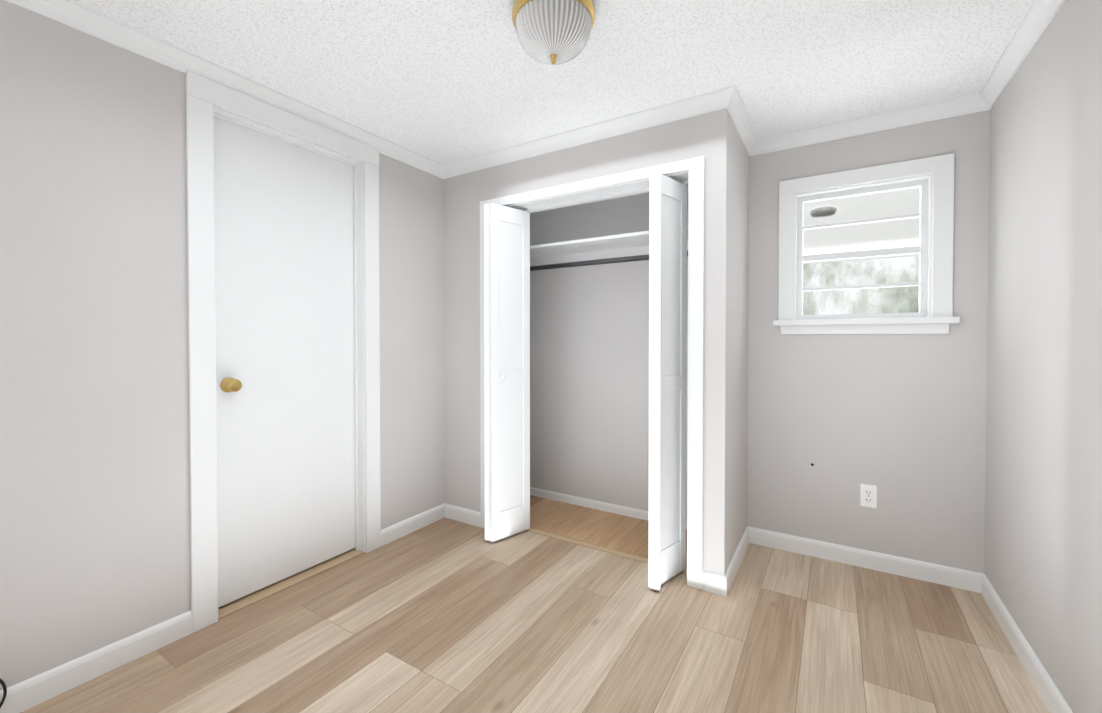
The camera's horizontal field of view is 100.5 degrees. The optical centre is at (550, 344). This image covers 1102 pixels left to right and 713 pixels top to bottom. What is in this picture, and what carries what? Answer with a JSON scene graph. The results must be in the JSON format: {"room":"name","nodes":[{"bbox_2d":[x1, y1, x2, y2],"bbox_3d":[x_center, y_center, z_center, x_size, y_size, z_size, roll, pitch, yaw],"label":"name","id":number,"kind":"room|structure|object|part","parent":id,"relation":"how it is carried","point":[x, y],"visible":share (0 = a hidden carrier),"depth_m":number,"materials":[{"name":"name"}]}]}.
{"room":"empty bedroom","nodes":[
{"label":"empty bedroom","id":0,"kind":"room"},
{"bbox_2d":[0,0,444,690],"bbox_3d":[-1.305,0.005,2.161,0.120,2.290,3.630,0,1,32],"label":"wall","id":1,"kind":"structure","parent":0,"point":[94,468],"depth_m":1.62,"materials":[{"name":"paint"}]},
{"bbox_2d":[0,610,191,712],"bbox_3d":[-1.782,1.117,1.278,0.013,0.089,1.303,0,1,32],"label":"baseboard","id":2,"kind":"structure","parent":1,"relation":"attached to","point":[39,688],"depth_m":1.58,"materials":[{"name":"white wood"}]},
{"bbox_2d":[0,678,6,707],"bbox_3d":[-1.711,1.069,1.351,0.027,0.163,0.139,0,1,32],"label":"coaxial cable","id":3,"kind":"object","parent":2,"relation":"attached to","point":[2,682],"visible":1,"depth_m":1.41,"materials":[{"name":"black rubber"}]},
{"bbox_2d":[5,0,444,177],"bbox_3d":[-1.388,-1.102,1.851,0.048,0.068,2.680,0,1,32],"label":"crown molding","id":4,"kind":"structure","parent":1,"relation":"attached to","point":[70,13],"depth_m":1.81,"materials":[{"name":"white wood"}]},
{"bbox_2d":[185,70,380,632],"bbox_3d":[-1.252,0.033,2.229,0.138,2.232,0.894,0,1,32],"label":"door frame","id":5,"kind":"structure","parent":1,"relation":"attached to","point":[204,95],"depth_m":1.93,"materials":[{"name":"white wood"}]},
{"bbox_2d":[214,116,354,606],"bbox_3d":[-1.248,0.075,2.226,0.105,2.112,0.694,0,1,32],"label":"door","id":6,"kind":"structure","parent":1,"relation":"in","point":[284,297],"depth_m":2.19,"materials":[{"name":"white wood"}]},
{"bbox_3d":[-1.378,0.177,1.982,0.069,0.066,0.066,0,1,32],"label":"knob","id":7,"kind":"part","parent":6,"relation":"part of","materials":[{"name":"gold metal"}]},
{"bbox_2d":[381,503,443,545],"bbox_3d":[-0.834,1.097,2.811,0.013,0.089,0.513,0,1,32],"label":"baseboard","id":8,"kind":"structure","parent":1,"relation":"attached to","point":[391,533],"depth_m":2.78,"materials":[{"name":"white wood"}]},
{"bbox_2d":[20,495,1049,712],"bbox_3d":[-0.069,1.210,1.413,3.025,0.100,3.630,0,1,32],"label":"floor","id":9,"kind":"structure","parent":0,"point":[445,615],"depth_m":1.77,"materials":[{"name":"brown wood"}]},
{"bbox_2d":[73,0,1033,164],"bbox_3d":[-0.069,-1.180,1.381,3.025,0.100,3.630,0,1,32],"label":"ceiling","id":10,"kind":"structure","parent":0,"point":[443,82],"depth_m":1.81,"materials":[{"name":"white paint"}]},
{"bbox_2d":[512,0,594,64],"bbox_3d":[0.009,-1.041,1.552,0.280,0.183,0.280,0,1,32],"label":"ceiling light","id":11,"kind":"object","parent":10,"relation":"attached to","point":[553,32],"visible":1,"depth_m":1.48,"materials":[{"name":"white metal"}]},
{"bbox_2d":[444,108,732,574],"bbox_3d":[0.088,-0.001,2.622,1.764,2.290,0.160,0,1,32],"label":"wall","id":12,"kind":"structure","parent":0,"point":[708,136],"depth_m":2.37,"materials":[{"name":"paint"}]},
{"bbox_2d":[444,503,479,526],"bbox_3d":[-0.560,1.095,2.935,0.290,0.089,0.013,0,1,32],"label":"baseboard","id":13,"kind":"structure","parent":12,"relation":"attached to","point":[460,514],"depth_m":2.93,"materials":[{"name":"white wood"}]},
{"bbox_2d":[484,203,529,542],"bbox_3d":[-0.285,0.164,2.736,0.204,1.933,0.282,0,1,32],"label":"bifold door","id":14,"kind":"structure","parent":12,"relation":"in","point":[506,371],"depth_m":2.68,"materials":[{"name":"white wood"}]},
{"bbox_2d":[480,156,704,589],"bbox_3d":[0.183,0.157,2.565,1.218,1.975,0.160,0,1,32],"label":"door frame","id":15,"kind":"structure","parent":12,"relation":"attached to","point":[637,184],"depth_m":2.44,"materials":[{"name":"white wood"}]},
{"bbox_2d":[441,85,744,178],"bbox_3d":[0.080,-1.111,2.490,1.752,0.068,0.048,0,1,32],"label":"crown molding","id":16,"kind":"structure","parent":12,"relation":"attached to","point":[729,98],"depth_m":2.36,"materials":[{"name":"white wood"}]},
{"bbox_2d":[523,180,687,212],"bbox_3d":[0.204,-0.812,2.587,1.198,0.018,0.030,0,1,32],"label":"trim","id":17,"kind":"structure","parent":12,"relation":"attached to","point":[595,199],"depth_m":2.56,"materials":[{"name":"white wood"}]},
{"bbox_2d":[525,528,686,573],"bbox_3d":[0.202,1.141,2.608,1.198,0.005,0.040,0,1,32],"label":"trim","id":18,"kind":"structure","parent":12,"relation":"attached to","point":[618,553],"depth_m":2.58,"materials":[{"name":"beige wood"}]},
{"bbox_2d":[648,170,686,590],"bbox_3d":[0.549,0.170,2.229,0.146,1.933,0.282,0,1,32],"label":"bifold door","id":19,"kind":"structure","parent":12,"relation":"in","point":[667,367],"depth_m":2.19,"materials":[{"name":"white wood"}]},
{"bbox_2d":[731,123,748,559],"bbox_3d":[0.965,0.001,2.462,0.104,2.290,0.490,0,1,32],"label":"wall","id":20,"kind":"structure","parent":0,"point":[740,286],"depth_m":2.41,"materials":[{"name":"paint"}]},
{"bbox_2d":[530,250,687,270],"bbox_3d":[0.202,-0.512,2.898,1.656,0.062,0.062,0,1,32],"label":"hanging rail","id":21,"kind":"object","parent":20,"relation":"attached to","point":[595,262],"visible":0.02,"depth_m":2.85,"materials":[{"name":"silver metal"}]},
{"bbox_2d":[702,570,711,578],"bbox_3d":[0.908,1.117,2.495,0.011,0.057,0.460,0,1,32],"label":"baseboard","id":22,"kind":"structure","parent":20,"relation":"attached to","point":[705,574],"depth_m":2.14,"materials":[{"name":"white wood"}]},
{"bbox_2d":[712,526,751,596],"bbox_3d":[0.951,1.103,2.367,0.037,0.089,0.633,0,1,32],"label":"baseboard","id":23,"kind":"structure","parent":20,"relation":"attached to","point":[721,584],"depth_m":2.21,"materials":[{"name":"white wood"}]},
{"bbox_2d":[729,108,760,155],"bbox_3d":[0.976,-1.109,2.323,0.048,0.068,0.570,0,1,32],"label":"crown molding","id":24,"kind":"structure","parent":20,"relation":"attached to","point":[740,118],"depth_m":2.39,"materials":[{"name":"white wood"}]},
{"bbox_2d":[530,110,989,573],"bbox_3d":[0.854,-0.005,2.890,2.785,2.290,0.120,0,1,32],"label":"wall","id":25,"kind":"structure","parent":0,"point":[898,421],"depth_m":2.48,"materials":[{"name":"paint"}]},
{"bbox_2d":[530,487,686,528],"bbox_3d":[0.340,1.108,3.144,1.660,0.057,0.011,0,1,32],"label":"baseboard","id":26,"kind":"structure","parent":25,"relation":"attached to","point":[603,506],"depth_m":3.17,"materials":[{"name":"white wood"}]},
{"bbox_2d":[530,226,687,265],"bbox_3d":[0.259,-0.604,2.990,1.658,0.105,0.319,0,1,32],"label":"closet shelf","id":27,"kind":"object","parent":25,"relation":"attached to","point":[620,245],"visible":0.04,"depth_m":3.01,"materials":[{"name":"white wood"}]},
{"bbox_2d":[752,527,975,591],"bbox_3d":[1.558,1.102,2.391,0.996,0.089,0.013,0,1,32],"label":"baseboard","id":28,"kind":"structure","parent":25,"relation":"attached to","point":[901,566],"depth_m":2.34,"materials":[{"name":"white wood"}]},
{"bbox_2d":[757,94,972,154],"bbox_3d":[1.536,-1.109,2.354,0.966,0.068,0.048,0,1,32],"label":"crown molding","id":29,"kind":"structure","parent":25,"relation":"attached to","point":[959,106],"depth_m":2.31,"materials":[{"name":"white wood"}]},
{"bbox_2d":[773,317,959,325],"bbox_3d":[1.589,-0.117,2.372,0.784,0.030,0.105,0,1,32],"label":"window sill","id":30,"kind":"structure","parent":25,"relation":"attached to","point":[920,320],"depth_m":2.30,"materials":[{"name":"white wood"}]},
{"bbox_2d":[778,153,954,333],"bbox_3d":[1.612,-0.477,2.404,0.740,0.847,0.137,0,1,32],"label":"window","id":31,"kind":"structure","parent":25,"relation":"in","point":[941,168],"depth_m":2.34,"materials":[{"name":"white wood"}]},
{"bbox_2d":[860,484,876,507],"bbox_3d":[1.626,0.776,2.346,0.070,0.115,0.010,0,1,32],"label":"electrical outlet","id":32,"kind":"object","parent":25,"relation":"attached to","point":[868,495],"visible":1,"depth_m":2.34,"materials":[{"name":"white plastic"}]},
{"bbox_2d":[984,0,1101,712],"bbox_3d":[1.166,0.025,0.633,0.120,2.290,3.630,0,1,32],"label":"wall","id":33,"kind":"structure","parent":0,"point":[1043,533],"depth_m":1.49,"materials":[{"name":"paint"}]},
{"bbox_2d":[973,0,1064,112],"bbox_3d":[1.094,-1.086,0.663,0.048,0.068,3.390,0,1,32],"label":"crown molding","id":34,"kind":"structure","parent":33,"relation":"attached to","point":[1036,20],"depth_m":1.72,"materials":[{"name":"white wood"}]},
{"bbox_2d":[976,572,1072,712],"bbox_3d":[1.110,1.125,0.683,0.013,0.089,3.390,0,1,32],"label":"baseboard","id":35,"kind":"structure","parent":33,"relation":"attached to","point":[1045,686],"depth_m":1.64,"materials":[{"name":"white wood"}]},
{"label":"outside","id":36,"kind":"structure","parent":0,"visible":0},
{"bbox_2d":[803,256,918,314],"bbox_3d":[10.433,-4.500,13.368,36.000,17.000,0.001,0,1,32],"label":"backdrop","id":37,"kind":"structure","parent":36,"point":[823,274],"depth_m":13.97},
{"bbox_2d":[803,187,919,250],"bbox_3d":[2.930,-1.171,3.748,5.000,0.060,3.530,0,1,32],"label":"ceiling","id":38,"kind":"structure","parent":36,"point":[887,207],"depth_m":4.28,"materials":[{"name":"white paint"}]},
{"bbox_2d":[810,206,836,217],"bbox_3d":[2.297,-1.113,3.864,0.200,0.060,0.200,0,1,32],"label":"porch light","id":39,"kind":"object","parent":38,"relation":"attached to","point":[827,212],"depth_m":3.81,"materials":[{"name":"silver metal"}]},
{"bbox_2d":[803,240,919,263],"bbox_3d":[3.898,-1.117,5.313,5.000,0.210,0.150,0,1,32],"label":"beam","id":40,"kind":"structure","parent":38,"relation":"attached to","point":[863,248],"depth_m":5.40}
]}

